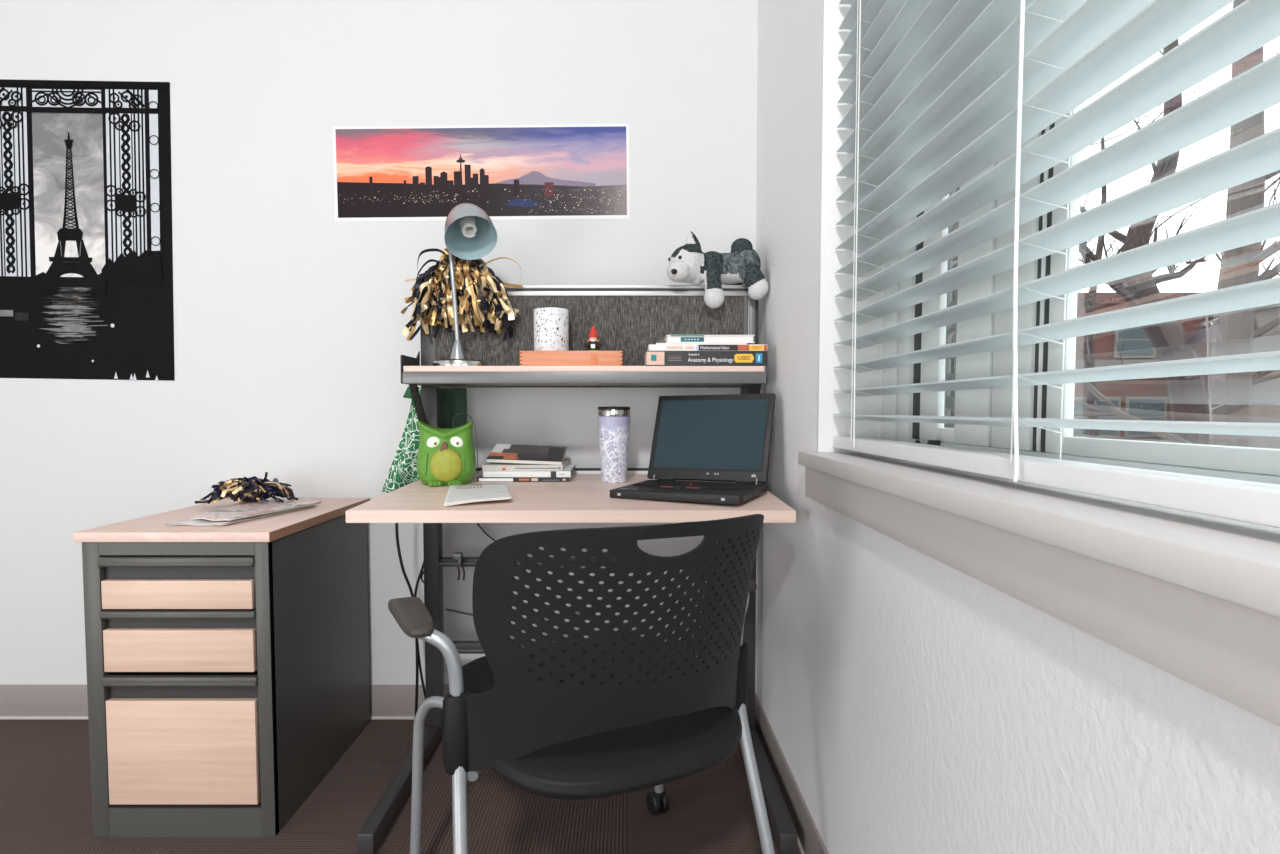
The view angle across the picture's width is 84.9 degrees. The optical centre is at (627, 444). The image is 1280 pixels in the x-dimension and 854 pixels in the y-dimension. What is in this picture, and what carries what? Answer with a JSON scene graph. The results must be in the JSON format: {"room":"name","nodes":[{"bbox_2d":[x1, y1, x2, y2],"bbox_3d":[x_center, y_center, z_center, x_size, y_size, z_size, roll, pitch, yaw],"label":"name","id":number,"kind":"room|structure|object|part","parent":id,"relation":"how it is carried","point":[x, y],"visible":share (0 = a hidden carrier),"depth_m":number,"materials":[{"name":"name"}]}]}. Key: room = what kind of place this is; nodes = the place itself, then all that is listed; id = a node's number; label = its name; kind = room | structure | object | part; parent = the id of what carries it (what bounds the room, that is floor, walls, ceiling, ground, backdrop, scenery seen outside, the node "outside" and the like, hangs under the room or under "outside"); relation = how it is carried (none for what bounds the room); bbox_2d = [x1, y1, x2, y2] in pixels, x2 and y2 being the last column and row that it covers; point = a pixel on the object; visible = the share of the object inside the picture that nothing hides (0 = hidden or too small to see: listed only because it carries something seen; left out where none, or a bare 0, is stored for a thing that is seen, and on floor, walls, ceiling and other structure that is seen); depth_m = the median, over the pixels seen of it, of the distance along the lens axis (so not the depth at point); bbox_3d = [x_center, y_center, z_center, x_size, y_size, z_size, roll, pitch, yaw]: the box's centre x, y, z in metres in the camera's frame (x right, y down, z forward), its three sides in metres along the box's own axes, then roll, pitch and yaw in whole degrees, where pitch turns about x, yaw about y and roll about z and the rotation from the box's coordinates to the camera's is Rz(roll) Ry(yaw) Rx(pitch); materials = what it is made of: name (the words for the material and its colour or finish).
{"room":"dorm room","nodes":[
{"label":"dorm room","id":0,"kind":"room"},
{"bbox_2d":[0,0,757,684],"bbox_3d":[-1.200,-0.949,2.139,3.600,3.600,0.100,0,3,0],"label":"wall","id":1,"kind":"structure","parent":0,"point":[289,322],"depth_m":2.11,"materials":[{"name":"white paint"}]},
{"bbox_2d":[0,79,174,380],"bbox_3d":[-1.690,-0.639,2.102,0.640,0.885,0.004,1,3,0],"label":"poster","id":2,"kind":"object","parent":1,"relation":"attached to","point":[86,247],"visible":1,"depth_m":2.10,"materials":[{"name":"black paper"}]},
{"bbox_2d":[0,685,449,719],"bbox_3d":[-1.258,0.798,2.168,3.285,0.107,0.013,0,3,0],"label":"baseboard","id":3,"kind":"structure","parent":1,"relation":"attached to","point":[17,702],"depth_m":2.17,"materials":[{"name":"beige plastic"}]},
{"bbox_2d":[332,124,629,221],"bbox_3d":[-0.439,-0.812,2.095,0.884,0.279,0.001,-1,3,0],"label":"poster","id":4,"kind":"object","parent":1,"relation":"attached to","point":[563,171],"visible":1,"depth_m":2.10,"materials":[{"name":"multicoloured paper"}]},
{"bbox_2d":[446,609,579,618],"bbox_3d":[-0.330,0.524,2.152,0.461,0.040,0.006,0,3,0],"label":"cable","id":5,"kind":"object","parent":1,"relation":"attached to","point":[446,609],"visible":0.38,"depth_m":2.15,"materials":[{"name":"black plastic"}]},
{"bbox_2d":[0,720,800,853],"bbox_3d":[-1.200,1.012,-0.284,3.600,0.080,5.133,0,3,0],"label":"floor","id":6,"kind":"structure","parent":0,"point":[46,802],"depth_m":1.67,"materials":[{"name":"brown carpet"}]},
{"bbox_2d":[73,498,370,836],"bbox_3d":[-0.999,0.522,1.845,0.430,0.690,0.600,0,3,0],"label":"file cabinet","id":7,"kind":"object","parent":6,"relation":"on","point":[228,666],"visible":0.97,"depth_m":1.56,"materials":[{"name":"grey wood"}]},
{"bbox_3d":[-0.994,0.259,1.543,0.343,0.022,0.022,0,3,0],"label":"handle","id":8,"kind":"part","parent":7,"relation":"part of","materials":[{"name":"grey metal"}]},
{"bbox_3d":[-0.994,0.376,1.548,0.343,0.017,0.022,0,3,0],"label":"handle","id":9,"kind":"part","parent":7,"relation":"part of","materials":[{"name":"grey metal"}]},
{"bbox_3d":[-0.993,0.331,1.548,0.331,0.063,0.018,0,3,0],"label":"drawer","id":10,"kind":"part","parent":7,"relation":"part of","materials":[{"name":"brown wood"}]},
{"bbox_3d":[-0.994,0.526,1.556,0.343,0.022,0.022,0,3,0],"label":"handle","id":11,"kind":"part","parent":7,"relation":"part of","materials":[{"name":"grey metal"}]},
{"bbox_3d":[-0.993,0.457,1.554,0.331,0.094,0.018,0,3,0],"label":"drawer","id":12,"kind":"part","parent":7,"relation":"part of","materials":[{"name":"brown wood"}]},
{"bbox_3d":[-0.993,0.296,1.816,0.337,0.115,0.521,0,3,0],"label":"drawer","id":13,"kind":"part","parent":7,"relation":"part of","materials":[{"name":"beige wood"}]},
{"bbox_3d":[-0.993,0.426,1.823,0.337,0.136,0.521,0,3,0],"label":"drawer","id":14,"kind":"part","parent":7,"relation":"part of","materials":[{"name":"beige wood"}]},
{"bbox_3d":[-0.993,0.686,1.565,0.331,0.236,0.018,0,3,0],"label":"drawer","id":15,"kind":"part","parent":7,"relation":"part of","materials":[{"name":"brown wood"}]},
{"bbox_3d":[-0.993,0.650,1.833,0.337,0.290,0.521,0,3,0],"label":"drawer","id":16,"kind":"part","parent":7,"relation":"part of","materials":[{"name":"beige wood"}]},
{"bbox_2d":[165,505,314,525],"bbox_3d":[-0.984,0.176,1.779,0.190,0.007,0.358,0,3,9],"label":"newspaper","id":17,"kind":"object","parent":7,"relation":"on","point":[195,522],"visible":0.41,"depth_m":1.65,"materials":[{"name":"white paper"}]},
{"bbox_2d":[190,499,321,520],"bbox_3d":[-0.995,0.166,1.805,0.234,0.008,0.346,1,3,13],"label":"magazine","id":18,"kind":"object","parent":17,"relation":"on","point":[244,509],"visible":0.96,"depth_m":1.78,"materials":[{"name":"white paper"}]},
{"bbox_2d":[195,472,297,503],"bbox_3d":[-1.048,0.119,1.923,0.265,0.084,0.152,0,3,0],"label":"pompom","id":19,"kind":"object","parent":18,"relation":"on","point":[253,489],"visible":1,"depth_m":1.90,"materials":[{"name":"black plastic"}]},
{"bbox_2d":[346,285,797,853],"bbox_3d":[-0.113,0.213,1.789,0.950,1.290,0.673,0,3,0],"label":"desk","id":20,"kind":"object","parent":6,"relation":"on","point":[627,319],"visible":0.55,"depth_m":1.93,"materials":[{"name":"brown wood"}]},
{"bbox_2d":[382,386,420,492],"bbox_3d":[-0.622,-0.014,1.986,0.167,0.304,0.087,2,4,41],"label":"bandana","id":21,"kind":"object","parent":20,"relation":"hanging from","point":[403,469],"visible":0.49,"depth_m":1.99,"materials":[{"name":"green fabric"}]},
{"bbox_2d":[395,523,418,718],"bbox_3d":[-0.615,0.483,1.986,0.042,0.716,0.081,1,3,18],"label":"power cable","id":22,"kind":"object","parent":20,"relation":"hanging from","point":[396,524],"visible":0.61,"depth_m":1.97,"materials":[{"name":"black plastic"}]},
{"bbox_2d":[414,560,425,698],"bbox_3d":[-0.581,0.478,2.080,0.099,0.716,0.059,0,3,0],"label":"power cable","id":23,"kind":"object","parent":20,"relation":"hanging from","point":[422,567],"visible":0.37,"depth_m":2.08,"materials":[{"name":"black plastic"}]},
{"bbox_3d":[-0.555,0.185,1.989,0.044,1.250,0.045,0,3,0],"label":"post","id":24,"kind":"part","parent":20,"relation":"part of","materials":[{"name":"grey metal"}]},
{"bbox_2d":[416,420,475,486],"bbox_3d":[-0.488,0.020,1.882,0.155,0.176,0.144,0,3,-9],"label":"bank","id":25,"kind":"object","parent":20,"relation":"on","point":[445,456],"visible":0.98,"depth_m":1.83,"materials":[{"name":"green ceramic"}]},
{"bbox_2d":[441,388,466,427],"bbox_3d":[-0.538,-0.046,2.060,0.125,0.240,0.027,0,3,0],"label":"cloth","id":26,"kind":"object","parent":20,"relation":"hanging from","point":[453,400],"visible":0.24,"depth_m":2.06,"materials":[{"name":"green fabric"}]},
{"bbox_2d":[453,552,464,579],"bbox_3d":[-0.474,0.343,1.978,0.035,0.076,0.033,0,3,0],"label":"plug","id":27,"kind":"object","parent":20,"relation":"hanging from","point":[458,556],"visible":1,"depth_m":1.96,"materials":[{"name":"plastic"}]},
{"bbox_2d":[401,248,522,340],"bbox_3d":[-0.459,-0.417,1.924,0.338,0.268,0.124,0,3,3],"label":"pompom","id":28,"kind":"object","parent":20,"relation":"hanging from","point":[481,295],"visible":0.88,"depth_m":1.88,"materials":[{"name":"gold metal"}]},
{"bbox_2d":[432,203,497,365],"bbox_3d":[-0.432,-0.423,1.833,0.143,0.440,0.194,-2,3,-37],"label":"desk lamp","id":29,"kind":"object","parent":20,"relation":"on","point":[470,233],"visible":0.98,"depth_m":1.85,"materials":[{"name":"silver metal"}]},
{"bbox_2d":[458,216,474,227],"bbox_3d":[-0.425,-0.593,1.841,0.043,0.054,0.054,-1,3,-25],"label":"socket","id":30,"kind":"object","parent":29,"relation":"attached to","point":[462,221],"depth_m":1.81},
{"bbox_3d":[-0.414,-0.564,1.820,0.040,0.052,0.046,-1,3,-27],"label":"bulb","id":31,"kind":"part","parent":29,"relation":"part of","materials":[{"name":"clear glass"}]},
{"bbox_3d":[-0.405,-0.560,1.810,0.136,0.152,0.145,0,3,0],"label":"lamp shade","id":32,"kind":"part","parent":29,"relation":"part of","materials":[{"name":"metal"}]},
{"bbox_2d":[453,413,477,472],"bbox_3d":[-0.470,-0.002,2.022,0.072,0.180,0.002,0,3,0],"label":"wire","id":33,"kind":"object","parent":20,"relation":"on","point":[458,413],"visible":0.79,"depth_m":2.02,"materials":[{"name":"grey metal"}]},
{"bbox_2d":[444,483,510,506],"bbox_3d":[-0.357,0.117,1.676,0.147,0.016,0.340,-1,3,-12],"label":"booklet","id":34,"kind":"object","parent":20,"relation":"on","point":[457,494],"visible":1,"depth_m":1.66,"materials":[{"name":"white paper"}]},
{"bbox_2d":[476,523,495,540],"bbox_3d":[-0.410,0.211,2.093,0.166,0.213,0.015,1,3,11],"label":"cable","id":35,"kind":"object","parent":20,"relation":"hanging from","point":[490,537],"visible":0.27,"depth_m":2.10,"materials":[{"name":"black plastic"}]},
{"bbox_2d":[477,473,573,481],"bbox_3d":[-0.287,0.091,2.001,0.254,0.012,0.166,0,4,0],"label":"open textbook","id":36,"kind":"object","parent":20,"relation":"on","point":[480,478],"visible":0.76,"depth_m":1.92,"materials":[{"name":"white paper"}]},
{"bbox_2d":[479,478,512,480],"bbox_3d":[-0.362,0.098,1.919,0.094,0.009,0.001,0,5,0],"label":"art","id":37,"kind":"object","parent":36,"relation":"on","point":[480,479],"depth_m":1.92},
{"bbox_2d":[482,465,575,476],"bbox_3d":[-0.279,0.076,2.006,0.244,0.017,0.171,0,4,0],"label":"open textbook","id":38,"kind":"object","parent":36,"relation":"on","point":[568,471],"visible":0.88,"depth_m":1.92,"materials":[{"name":"paper"}]},
{"bbox_2d":[482,460,566,470],"bbox_3d":[-0.291,0.060,2.005,0.222,0.016,0.156,0,4,0],"label":"paperback book","id":39,"kind":"object","parent":38,"relation":"on","point":[490,466],"visible":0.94,"depth_m":1.93,"materials":[{"name":"white paper"}]},
{"bbox_2d":[486,444,566,464],"bbox_3d":[-0.286,0.028,2.004,0.211,0.052,0.146,0,3,0],"label":"paperback book","id":40,"kind":"object","parent":39,"relation":"on","point":[501,453],"visible":1,"depth_m":1.98,"materials":[{"name":"paper"}]},
{"bbox_2d":[491,444,511,452],"bbox_3d":[-0.367,0.012,2.031,0.044,0.002,0.092,2,15,0],"label":"art","id":41,"kind":"object","parent":40,"relation":"on","point":[498,448],"depth_m":2.04},
{"bbox_2d":[488,452,517,458],"bbox_3d":[-0.348,0.032,1.961,0.085,0.001,0.058,2,16,0],"label":"art","id":42,"kind":"object","parent":40,"relation":"attached to","point":[506,455],"depth_m":1.97},
{"bbox_3d":[-0.106,0.087,2.114,0.848,0.030,0.012,0,3,0],"label":"rail","id":43,"kind":"part","parent":20,"relation":"part of","materials":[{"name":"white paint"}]},
{"bbox_2d":[519,351,622,365],"bbox_3d":[-0.148,-0.225,1.863,0.268,0.040,0.091,0,3,0],"label":"wooden box","id":44,"kind":"object","parent":20,"relation":"on","point":[527,358],"visible":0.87,"depth_m":1.82,"materials":[{"name":"orange wood"}]},
{"bbox_2d":[534,307,568,350],"bbox_3d":[-0.206,-0.303,1.879,0.093,0.114,0.093,0,3,0],"label":"cup","id":45,"kind":"object","parent":44,"relation":"on","point":[551,324],"visible":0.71,"depth_m":1.84,"materials":[{"name":"white ceramic"}]},
{"bbox_2d":[585,326,601,350],"bbox_3d":[-0.093,-0.282,1.873,0.040,0.072,0.040,2,4,40],"label":"gnome","id":46,"kind":"object","parent":44,"relation":"on","point":[592,344],"visible":0.98,"depth_m":1.86,"materials":[{"name":"red ceramic"}]},
{"bbox_2d":[403,366,763,371],"bbox_3d":[-0.113,-0.197,1.870,0.925,0.015,0.155,0,3,0],"label":"shelf","id":47,"kind":"object","parent":20,"relation":"attached to","point":[405,368],"depth_m":1.79,"materials":[{"name":"brown wood"}]},
{"bbox_2d":[598,406,629,482],"bbox_3d":[-0.038,0.000,1.912,0.089,0.208,0.089,0,4,0],"label":"tumbler","id":48,"kind":"object","parent":20,"relation":"on","point":[613,421],"visible":1,"depth_m":1.88,"materials":[{"name":"metal"}]},
{"bbox_3d":[-0.038,-0.099,1.904,0.088,0.009,0.088,0,4,0],"label":"lid","id":49,"kind":"part","parent":48,"relation":"part of","materials":[{"name":"black plastic"}]},
{"bbox_3d":[-0.098,-0.305,1.956,0.870,0.272,0.038,0,3,0],"label":"tackboard frame","id":50,"kind":"part","parent":20,"relation":"part of","materials":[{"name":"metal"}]},
{"bbox_2d":[610,393,775,504],"bbox_3d":[0.162,0.001,1.683,0.315,0.238,0.301,1,4,27],"label":"laptop","id":51,"kind":"object","parent":20,"relation":"on","point":[726,438],"visible":1,"depth_m":1.74,"materials":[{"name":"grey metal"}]},
{"bbox_2d":[634,484,758,489],"bbox_3d":[0.159,0.098,1.681,0.290,0.002,0.100,1,4,27],"label":"keyboard","id":52,"kind":"object","parent":51,"relation":"on","point":[755,484],"depth_m":1.61,"materials":[{"name":"black plastic"}]},
{"bbox_3d":[0.208,-0.018,1.774,0.314,0.214,0.096,1,4,27],"label":"lid","id":53,"kind":"part","parent":51,"relation":"part of","materials":[{"name":"black plastic"}]},
{"bbox_2d":[644,351,767,365],"bbox_3d":[0.201,-0.223,1.865,0.312,0.038,0.152,0,3,0],"label":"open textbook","id":54,"kind":"object","parent":20,"relation":"on","point":[651,358],"visible":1,"depth_m":1.79,"materials":[{"name":"grey paper"}]},
{"bbox_2d":[651,355,656,360],"bbox_3d":[0.066,-0.221,1.790,0.014,0.016,0.001,0,3,0],"label":"art","id":55,"kind":"object","parent":54,"relation":"on","point":[653,357],"depth_m":1.79},
{"bbox_2d":[646,352,663,364],"bbox_3d":[0.070,-0.220,1.790,0.046,0.034,0.001,0,3,0],"label":"art","id":56,"kind":"object","parent":54,"relation":"attached to","point":[652,358],"depth_m":1.79},
{"bbox_2d":[647,344,766,350],"bbox_3d":[0.205,-0.251,1.865,0.304,0.016,0.149,0,3,0],"label":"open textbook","id":57,"kind":"object","parent":54,"relation":"on","point":[651,347],"visible":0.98,"depth_m":1.79,"materials":[{"name":"paper"}]},
{"bbox_2d":[649,345,695,350],"bbox_3d":[0.115,-0.247,1.792,0.120,0.014,0.001,0,3,0],"label":"art","id":58,"kind":"object","parent":57,"relation":"attached to","point":[651,347],"depth_m":1.79},
{"bbox_2d":[656,343,746,343],"bbox_3d":[0.190,-0.262,1.874,0.235,0.005,0.140,0,3,0],"label":"paperback book","id":59,"kind":"object","parent":57,"relation":"on","point":[656,343],"visible":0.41,"depth_m":1.80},
{"bbox_2d":[664,335,754,343],"bbox_3d":[0.213,-0.275,1.873,0.228,0.020,0.140,0,3,0],"label":"hardcover book","id":60,"kind":"object","parent":59,"relation":"on","point":[748,339],"visible":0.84,"depth_m":1.80,"materials":[{"name":"white paper"}]},
{"bbox_2d":[671,335,703,335],"bbox_3d":[0.153,-0.280,1.803,0.086,0.002,0.001,0,3,0],"label":"art","id":61,"kind":"object","parent":60,"relation":"attached to","point":[671,335],"depth_m":1.80},
{"bbox_2d":[681,337,703,341],"bbox_3d":[0.166,-0.270,1.805,0.060,0.012,0.001,0,3,0],"label":"art","id":62,"kind":"object","parent":60,"relation":"on","point":[683,339],"depth_m":1.80},
{"bbox_2d":[699,345,737,350],"bbox_3d":[0.231,-0.247,1.792,0.100,0.015,0.001,0,3,0],"label":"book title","id":63,"kind":"object","parent":57,"relation":"attached to","point":[701,347],"depth_m":1.79,"materials":[{"name":"paper"}]},
{"bbox_2d":[738,345,748,350],"bbox_3d":[0.295,-0.247,1.792,0.029,0.015,0.001,0,3,0],"label":"art","id":64,"kind":"object","parent":57,"relation":"attached to","point":[740,347],"depth_m":1.79},
{"bbox_2d":[667,231,767,307],"bbox_3d":[0.239,-0.477,1.931,0.274,0.215,0.146,0,3,-4],"label":"plush husky","id":65,"kind":"object","parent":20,"relation":"on","point":[688,263],"visible":0.98,"depth_m":1.89,"materials":[{"name":"grey fabric"}]},
{"bbox_3d":[0.341,0.185,1.989,0.042,1.250,0.045,0,3,0],"label":"post","id":66,"kind":"part","parent":20,"relation":"part of","materials":[{"name":"grey metal"}]},
{"bbox_3d":[0.344,-0.323,1.938,0.016,0.230,0.008,0,3,0],"label":"post","id":67,"kind":"part","parent":20,"relation":"part of","materials":[{"name":"grey metal"}]},
{"bbox_2d":[388,514,774,853],"bbox_3d":[-0.062,0.495,1.263,0.666,0.802,0.627,-1,3,-26],"label":"chair","id":68,"kind":"object","parent":6,"relation":"on","point":[609,712],"visible":1,"depth_m":1.03,"materials":[{"name":"black plastic"}]},
{"bbox_3d":[-0.324,0.666,1.265,0.090,0.360,0.366,-1,3,-26],"label":"leg","id":69,"kind":"part","parent":68,"relation":"part of","materials":[{"name":"silver metal"}]},
{"bbox_3d":[-0.248,0.676,1.049,0.024,0.443,0.148,-1,3,-16],"label":"leg","id":70,"kind":"part","parent":68,"relation":"part of","materials":[{"name":"silver metal"}]},
{"bbox_3d":[-0.062,0.469,1.279,0.482,0.076,0.496,-1,3,-26],"label":"seat","id":71,"kind":"part","parent":68,"relation":"part of","materials":[{"name":"black plastic"}]},
{"bbox_3d":[0.025,0.307,1.093,0.573,0.410,0.264,-1,3,-26],"label":"backrest","id":72,"kind":"part","parent":68,"relation":"part of","materials":[{"name":"black plastic"}]},
{"bbox_3d":[0.111,0.656,1.479,0.069,0.360,0.368,-1,3,-20],"label":"leg","id":73,"kind":"part","parent":68,"relation":"part of","materials":[{"name":"silver metal"}]},
{"bbox_3d":[0.243,0.664,1.288,0.024,0.443,0.148,-2,3,-35],"label":"leg","id":74,"kind":"part","parent":68,"relation":"part of","materials":[{"name":"silver metal"}]},
{"bbox_2d":[755,0,1279,853],"bbox_3d":[0.492,-0.826,-0.374,0.215,3.600,4.933,0,3,0],"label":"wall","id":75,"kind":"structure","parent":0,"point":[912,703],"depth_m":0.93,"materials":[{"name":"white paint"}]},
{"bbox_2d":[755,693,827,853],"bbox_3d":[0.379,0.919,-0.292,0.013,0.107,4.926,0,3,0],"label":"baseboard","id":76,"kind":"structure","parent":75,"relation":"attached to","point":[809,841],"depth_m":1.64,"materials":[{"name":"beige plastic"}]},
{"bbox_2d":[817,0,881,451],"bbox_3d":[0.452,-0.595,0.306,0.136,1.328,2.168,0,3,0],"label":"window frame","id":77,"kind":"structure","parent":75,"relation":"attached to","point":[830,379],"depth_m":1.40,"materials":[{"name":"white paint"}]},
{"bbox_2d":[798,451,1279,617],"bbox_3d":[0.427,0.084,0.331,0.145,0.029,2.272,0,3,0],"label":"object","id":78,"kind":"structure","parent":75,"relation":"attached to","point":[1234,561],"depth_m":0.55,"materials":[{"name":"paint"}]},
{"bbox_2d":[805,467,1279,726],"bbox_3d":[0.377,0.131,0.333,0.016,0.066,2.252,0,3,0],"label":"trim","id":79,"kind":"structure","parent":75,"relation":"attached to","point":[1230,651],"depth_m":0.54,"materials":[{"name":"grey paint"}]},
{"bbox_2d":[879,103,1279,484],"bbox_3d":[0.536,-0.588,0.302,0.098,1.316,2.160,0,3,0],"label":"window","id":80,"kind":"structure","parent":75,"relation":"in","point":[1262,465],"depth_m":0.93,"materials":[{"name":"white glass"}]},
{"bbox_3d":[0.497,0.005,1.178,0.021,0.026,0.092,0,3,0],"label":"handle","id":81,"kind":"part","parent":80,"relation":"part of","materials":[{"name":"metal"}]},
{"bbox_3d":[0.514,-0.625,1.124,0.012,1.243,0.137,0,3,0],"label":"narrow sash","id":82,"kind":"part","parent":80,"relation":"part of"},
{"bbox_2d":[833,0,1279,527],"bbox_3d":[0.429,-0.593,0.303,0.067,1.304,2.140,0,3,0],"label":"blind","id":83,"kind":"object","parent":80,"relation":"attached to","point":[940,91],"visible":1,"depth_m":0.73,"materials":[{"name":"white paint"}]},
{"bbox_3d":[0.405,-0.614,1.225,0.003,1.240,0.009,0,3,10],"label":"lift cord","id":84,"kind":"part","parent":83,"relation":"part of","materials":[{"name":"white fabric"}]},
{"bbox_3d":[0.435,-0.620,1.252,0.054,1.230,0.001,0,3,0],"label":"ladder cord","id":85,"kind":"part","parent":83,"relation":"part of","materials":[{"name":"white fabric"}]},
{"bbox_3d":[0.402,-0.584,0.700,0.007,1.248,0.026,1,3,15],"label":"lift cord","id":86,"kind":"part","parent":83,"relation":"part of","materials":[{"name":"white fabric"}]},
{"bbox_3d":[0.435,-0.594,0.717,0.054,1.230,0.001,0,3,0],"label":"ladder cord","id":87,"kind":"part","parent":83,"relation":"part of","materials":[{"name":"white fabric"}]},
{"bbox_3d":[0.434,0.047,0.335,0.046,0.023,2.140,0,3,0],"label":"rail","id":88,"kind":"part","parent":83,"relation":"part of","materials":[{"name":"white paint"}]},
{"bbox_3d":[0.514,-0.573,0.057,0.014,1.243,1.570,0,3,0],"label":"wide sash","id":89,"kind":"part","parent":80,"relation":"part of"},
{"label":"outside","id":90,"kind":"structure","parent":0,"visible":0},
{"bbox_3d":[30.600,1.283,25.093,58.800,0.100,70.000,0,3,0],"label":"ground","id":91,"kind":"structure","parent":90,"visible":0},
{"bbox_2d":[954,187,959,426],"bbox_3d":[1.600,-0.359,3.386,0.380,5.300,0.480,0,3,0],"label":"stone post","id":92,"kind":"object","parent":91,"relation":"on","point":[959,187],"visible":0.02,"depth_m":3.19,"materials":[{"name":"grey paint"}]},
{"bbox_2d":[1073,292,1212,442],"bbox_3d":[12.200,-1.070,19.972,7.000,5.100,8.200,0,3,0],"label":"brick building","id":93,"kind":"structure","parent":91,"relation":"on","point":[1146,398],"depth_m":15.92,"materials":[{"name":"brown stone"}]},
{"bbox_3d":[10.650,-0.622,15.939,1.000,0.800,0.020,0,3,0],"label":"pane","id":94,"kind":"part","parent":93,"relation":"part of","materials":[{"name":"glass"}]},
{"bbox_3d":[11.500,-2.370,15.853,0.800,0.700,0.020,0,3,0],"label":"pane","id":95,"kind":"part","parent":93,"relation":"part of","materials":[{"name":"glass"}]},
{"bbox_3d":[11.800,-0.622,15.939,0.800,0.800,0.020,0,3,0],"label":"pane","id":96,"kind":"part","parent":93,"relation":"part of","materials":[{"name":"glass"}]},
{"bbox_2d":[1076,13,1217,437],"bbox_3d":[8.556,-3.245,13.123,5.451,10.121,5.789,0,3,-6],"label":"bare tree","id":97,"kind":"object","parent":91,"relation":"on","point":[1092,400],"visible":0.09,"depth_m":12.85,"materials":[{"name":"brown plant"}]},
{"bbox_2d":[1074,0,1279,446],"bbox_3d":[5.052,-1.424,5.535,4.145,7.222,4.712,-2,3,-29],"label":"bare tree","id":98,"kind":"object","parent":91,"relation":"on","point":[1233,332],"visible":0.33,"depth_m":5.43,"materials":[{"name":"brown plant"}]},
{"bbox_2d":[1078,39,1279,444],"bbox_3d":[7.039,-2.047,9.968,5.060,8.065,4.020,-1,3,-14],"label":"bare tree","id":99,"kind":"object","parent":91,"relation":"on","point":[1188,401],"visible":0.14,"depth_m":9.46,"materials":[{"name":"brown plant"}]},
{"bbox_2d":[1252,305,1279,448],"bbox_3d":[16.900,-0.488,13.192,9.400,4.600,2.600,0,3,0],"label":"stone building","id":100,"kind":"structure","parent":91,"relation":"on","point":[1265,395],"depth_m":13.46,"materials":[{"name":"brown brick"}]}
]}

